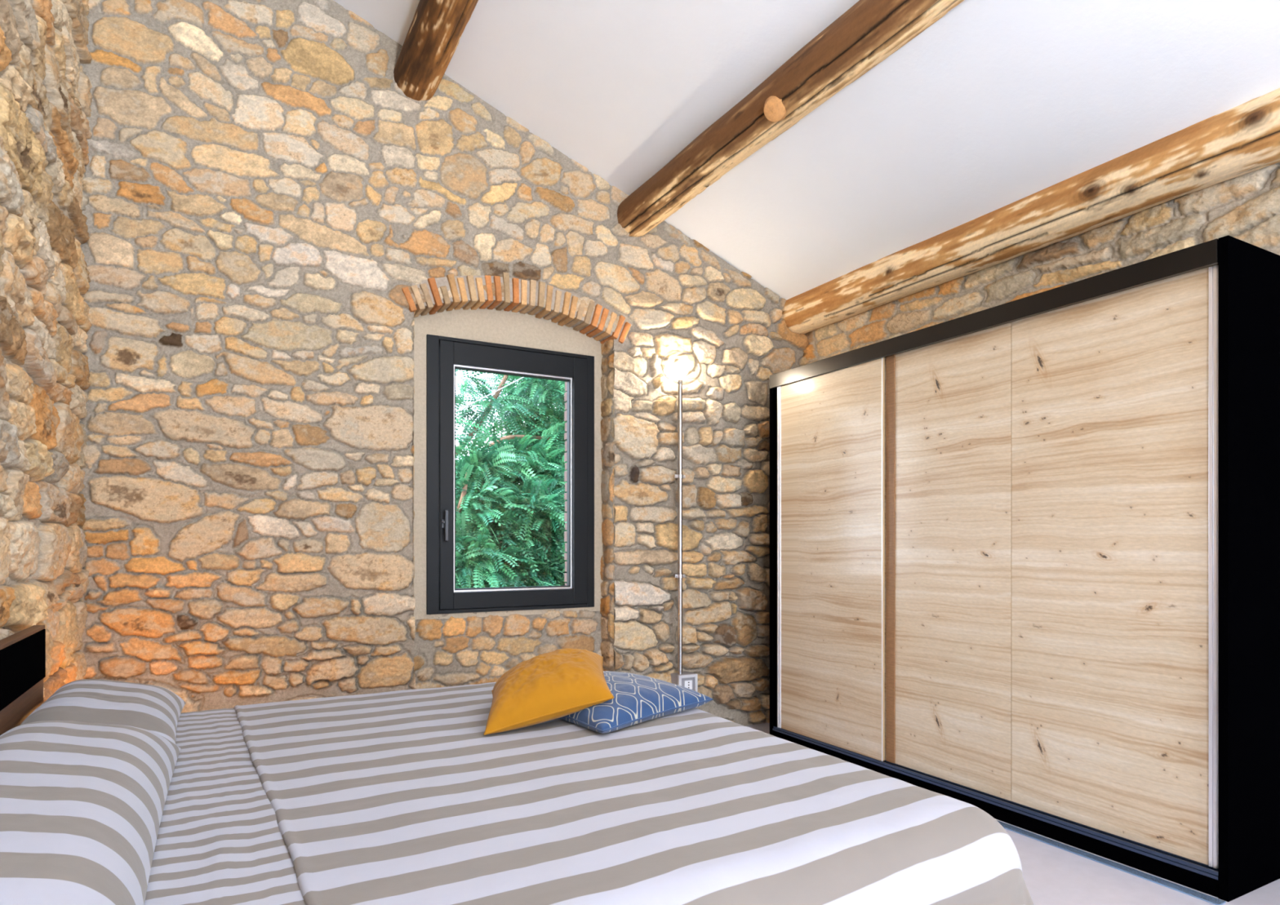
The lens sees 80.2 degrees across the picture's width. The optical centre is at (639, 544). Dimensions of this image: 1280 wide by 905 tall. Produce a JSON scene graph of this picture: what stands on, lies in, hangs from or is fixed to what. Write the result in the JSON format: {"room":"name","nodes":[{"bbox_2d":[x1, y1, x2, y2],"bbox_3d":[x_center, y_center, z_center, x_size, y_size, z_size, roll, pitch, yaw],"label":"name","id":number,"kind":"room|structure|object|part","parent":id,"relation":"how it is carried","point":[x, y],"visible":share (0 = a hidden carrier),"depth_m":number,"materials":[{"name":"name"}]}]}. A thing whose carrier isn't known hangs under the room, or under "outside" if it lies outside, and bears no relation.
{"room":"bedroom","nodes":[
{"label":"bedroom","id":0,"kind":"room"},
{"bbox_2d":[0,0,93,702],"bbox_3d":[-0.604,-1.150,-0.277,0.375,4.900,8.500,0,0,-29],"label":"wall","id":1,"kind":"structure","parent":0,"point":[46,99],"depth_m":2.52,"materials":[{"name":"stone"}]},
{"bbox_2d":[79,0,808,725],"bbox_3d":[-0.654,-1.150,4.382,4.800,4.900,0.360,0,0,-29],"label":"wall","id":2,"kind":"structure","parent":0,"point":[262,188],"depth_m":3.77,"materials":[{"name":"stone"}]},
{"bbox_2d":[413,307,603,619],"bbox_3d":[-0.753,-0.471,4.407,1.201,1.773,0.040,0,0,-29],"label":"trim","id":3,"kind":"structure","parent":2,"relation":"attached to","point":[490,326],"depth_m":4.32,"materials":[{"name":"concrete"}]},
{"bbox_2d":[426,334,594,614],"bbox_3d":[-0.729,-0.381,4.404,1.010,1.529,0.128,0,0,-29],"label":"window","id":4,"kind":"structure","parent":2,"relation":"in","point":[444,355],"depth_m":4.34,"materials":[{"name":"paint"}]},
{"bbox_3d":[-1.070,-0.102,4.167,0.032,0.173,0.044,0,0,-29],"label":"handle","id":5,"kind":"part","parent":4,"relation":"part of","materials":[{"name":"black metal"}]},
{"bbox_2d":[401,271,631,343],"bbox_3d":[-0.690,-1.354,4.328,1.356,0.305,0.212,0,0,-29],"label":"brick arch","id":6,"kind":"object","parent":2,"relation":"attached to","point":[522,296],"depth_m":4.25,"materials":[{"name":"brick"}]},
{"bbox_2d":[564,382,566,585],"bbox_3d":[-0.793,-0.390,4.500,1.090,1.700,0.098,0,0,-29],"label":"trim","id":7,"kind":"structure","parent":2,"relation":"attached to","point":[565,393],"depth_m":4.69,"materials":[{"name":"metal"}]},
{"bbox_2d":[670,671,697,692],"bbox_3d":[0.269,0.865,4.707,0.135,0.126,0.124,0,0,-29],"label":"box","id":8,"kind":"object","parent":2,"relation":"attached to","point":[688,680],"visible":0.67,"depth_m":4.67,"materials":[{"name":"grey plastic"}]},
{"bbox_2d":[660,350,701,674],"bbox_3d":[0.247,-0.195,4.670,0.290,1.989,0.143,0,0,-29],"label":"wall lamp","id":9,"kind":"object","parent":8,"relation":"on","point":[664,366],"visible":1,"depth_m":4.66,"materials":[{"name":"metal"}]},
{"bbox_3d":[0.243,-1.075,4.670,0.042,0.058,0.042,0,0,-29],"label":"bulb","id":10,"kind":"part","parent":9,"relation":"part of","materials":[{"name":"white glass"}]},
{"bbox_2d":[677,373,683,380],"bbox_3d":[0.246,-1.026,4.672,0.035,0.042,0.035,0,0,-29],"label":"bulb","id":11,"kind":"object","parent":9,"relation":"attached to","point":[680,376],"depth_m":4.66,"materials":[{"name":"white glass"}]},
{"bbox_3d":[0.252,-1.085,4.661,0.290,0.207,0.122,0,0,-29],"label":"lamp shade","id":12,"kind":"part","parent":9,"relation":"part of","materials":[{"name":"clear glass"}]},
{"bbox_3d":[0.294,0.865,4.661,0.135,0.126,0.020,0,0,-29],"label":"frame","id":13,"kind":"part","parent":8,"relation":"part of","materials":[{"name":"grey plastic"}]},
{"bbox_2d":[684,680,692,689],"bbox_3d":[0.297,0.867,4.668,0.054,0.057,0.008,0,0,-29],"label":"outlet","id":14,"kind":"object","parent":8,"relation":"attached to","point":[687,683],"depth_m":4.66,"materials":[{"name":"white plastic"}]},
{"bbox_2d":[333,0,1279,300],"bbox_3d":[1.325,-2.448,0.807,4.800,2.014,8.530,0,0,-29],"label":"ceiling","id":15,"kind":"structure","parent":0,"point":[996,104],"depth_m":3.46,"materials":[{"name":"white paint"}]},
{"bbox_2d":[393,0,478,101],"bbox_3d":[0.753,-2.432,0.491,0.224,0.222,8.230,0,0,-29],"label":"timber beam","id":16,"kind":"structure","parent":15,"relation":"attached to","point":[437,28],"depth_m":3.58,"materials":[{"name":"brown wood"}]},
{"bbox_2d":[617,0,964,237],"bbox_3d":[1.886,-1.970,1.118,0.243,0.245,8.230,0,0,-29],"label":"timber beam","id":17,"kind":"structure","parent":15,"relation":"attached to","point":[869,32],"depth_m":3.26,"materials":[{"name":"brown wood"}]},
{"bbox_2d":[781,88,1279,334],"bbox_3d":[3.003,-1.575,1.737,0.297,0.281,8.230,0,0,-29],"label":"timber beam","id":18,"kind":"structure","parent":15,"relation":"attached to","point":[1243,139],"depth_m":3.46,"materials":[{"name":"brown wood"}]},
{"bbox_2d":[745,722,1279,904],"bbox_3d":[1.325,1.260,0.807,4.800,0.120,8.530,0,0,-29],"label":"floor","id":19,"kind":"structure","parent":0,"point":[1052,875],"depth_m":2.68,"materials":[{"name":"stone"}]},
{"bbox_2d":[0,625,45,735],"bbox_3d":[-0.557,0.722,1.949,1.888,0.957,1.850,0,0,-29],"label":"headboard","id":20,"kind":"object","parent":19,"relation":"on","point":[22,653],"visible":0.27,"depth_m":2.01,"materials":[{"name":"brown wood"}]},
{"bbox_3d":[-1.360,0.550,1.483,0.020,0.300,1.812,0,0,-29],"label":"headboard rail","id":21,"kind":"part","parent":20,"relation":"part of","materials":[{"name":"brown wood"}]},
{"bbox_2d":[768,235,1279,902],"bbox_3d":[1.626,0.083,3.741,0.562,2.235,2.428,0,0,-29],"label":"wardrobe","id":22,"kind":"object","parent":19,"relation":"on","point":[1024,553],"visible":1,"depth_m":3.08,"materials":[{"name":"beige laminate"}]},
{"bbox_3d":[1.047,0.083,4.791,0.558,2.235,0.030,0,0,-29],"label":"panel","id":23,"kind":"part","parent":22,"relation":"part of","materials":[{"name":"black laminate"}]},
{"bbox_3d":[1.054,0.076,4.247,0.020,2.072,0.798,0,0,-29],"label":"door","id":24,"kind":"part","parent":22,"relation":"part of","materials":[{"name":"brown wood"}]},
{"bbox_3d":[1.438,0.076,3.612,0.020,2.072,0.732,0,0,-29],"label":"door","id":25,"kind":"part","parent":22,"relation":"part of","materials":[{"name":"brown wood"}]},
{"bbox_3d":[1.636,-1.020,3.747,0.538,0.030,2.368,0,0,-29],"label":"panel","id":26,"kind":"part","parent":22,"relation":"part of","materials":[{"name":"black laminate"}]},
{"bbox_3d":[1.803,0.076,2.952,0.020,2.072,0.774,0,0,-29],"label":"door","id":27,"kind":"part","parent":22,"relation":"part of","materials":[{"name":"brown wood"}]},
{"bbox_3d":[2.208,0.083,2.693,0.558,2.235,0.030,0,0,-29],"label":"panel","id":28,"kind":"part","parent":22,"relation":"part of","materials":[{"name":"black laminate"}]},
{"bbox_2d":[996,820,1226,904],"bbox_3d":[1.349,1.197,3.588,0.046,0.006,2.428,0,0,-29],"label":"floor strip","id":29,"kind":"object","parent":19,"relation":"on","point":[1147,877],"visible":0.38,"depth_m":2.81,"materials":[{"name":"grey metal"}]},
{"bbox_2d":[802,162,1279,364],"bbox_3d":[3.248,-0.240,1.855,0.419,3.080,8.500,0,0,-29],"label":"wall","id":30,"kind":"structure","parent":0,"point":[1246,207],"depth_m":3.56,"materials":[{"name":"stone"}]},
{"label":"outside","id":31,"kind":"structure","parent":0,"visible":0},
{"bbox_3d":[-9.080,4.400,31.892,65.000,0.400,55.400,0,0,-29],"label":"ground","id":32,"kind":"structure","parent":31,"visible":0},
{"bbox_2d":[455,369,566,588],"bbox_3d":[-1.004,0.853,6.757,2.361,6.694,3.775,0,0,45],"label":"tree","id":33,"kind":"object","parent":32,"relation":"on","point":[514,537],"visible":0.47,"depth_m":6.10,"materials":[{"name":"green plant"}]},
{"bbox_2d":[460,373,566,521],"bbox_3d":[-1.429,0.183,11.236,6.591,8.048,3.238,0,0,-38],"label":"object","id":34,"kind":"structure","parent":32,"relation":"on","point":[538,385],"depth_m":10.62,"materials":[{"name":"green plant"}]},
{"bbox_3d":[-0.549,0.715,1.968,1.825,0.290,1.775,0,0,-29],"label":"mattress","id":35,"kind":"object","parent":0,"visible":0},
{"bbox_2d":[144,708,306,904],"bbox_3d":[-1.083,0.741,1.651,0.576,0.407,2.166,0,0,-29],"label":"sheet","id":36,"kind":"object","parent":35,"relation":"on","point":[220,842],"visible":0.46,"depth_m":1.43,"materials":[{"name":"fabric"}]},
{"bbox_2d":[0,720,180,904],"bbox_3d":[-1.021,0.453,1.287,0.364,0.158,1.381,0,0,-29],"label":"pillow","id":37,"kind":"object","parent":36,"relation":"on","point":[82,804],"visible":1,"depth_m":1.20,"materials":[{"name":"white fabric"}]},
{"bbox_2d":[19,679,186,745],"bbox_3d":[-1.519,0.468,2.176,0.354,0.129,0.652,0,0,-29],"label":"pillow","id":38,"kind":"object","parent":36,"relation":"on","point":[157,709],"visible":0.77,"depth_m":2.04,"materials":[{"name":"white fabric"}]},
{"bbox_2d":[232,682,1034,904],"bbox_3d":[-0.256,0.856,2.110,1.535,0.649,2.189,0,0,-29],"label":"bedspread","id":39,"kind":"object","parent":36,"relation":"on","point":[397,797],"visible":0.87,"depth_m":1.51,"materials":[{"name":"fabric"}]},
{"bbox_2d":[483,648,613,735],"bbox_3d":[-0.280,0.433,2.353,0.373,0.193,0.467,0,0,-8],"label":"cushion","id":40,"kind":"object","parent":39,"relation":"on","point":[544,687],"visible":1,"depth_m":2.21,"materials":[{"name":"yellow fabric"}]},
{"bbox_2d":[559,671,712,733],"bbox_3d":[-0.129,0.478,2.466,0.524,0.103,0.538,0,0,40],"label":"cushion","id":41,"kind":"object","parent":39,"relation":"on","point":[637,699],"visible":0.59,"depth_m":2.31,"materials":[{"name":"blue fabric"}]},
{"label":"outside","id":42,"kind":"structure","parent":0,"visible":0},
{"bbox_2d":[455,377,524,412],"bbox_3d":[-1.184,-1.175,5.974,6.868,3.431,0.007,0,0,3],"label":"overhead cable","id":43,"kind":"object","parent":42,"point":[522,377],"visible":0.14,"depth_m":5.97,"materials":[{"name":"white"}]}
]}

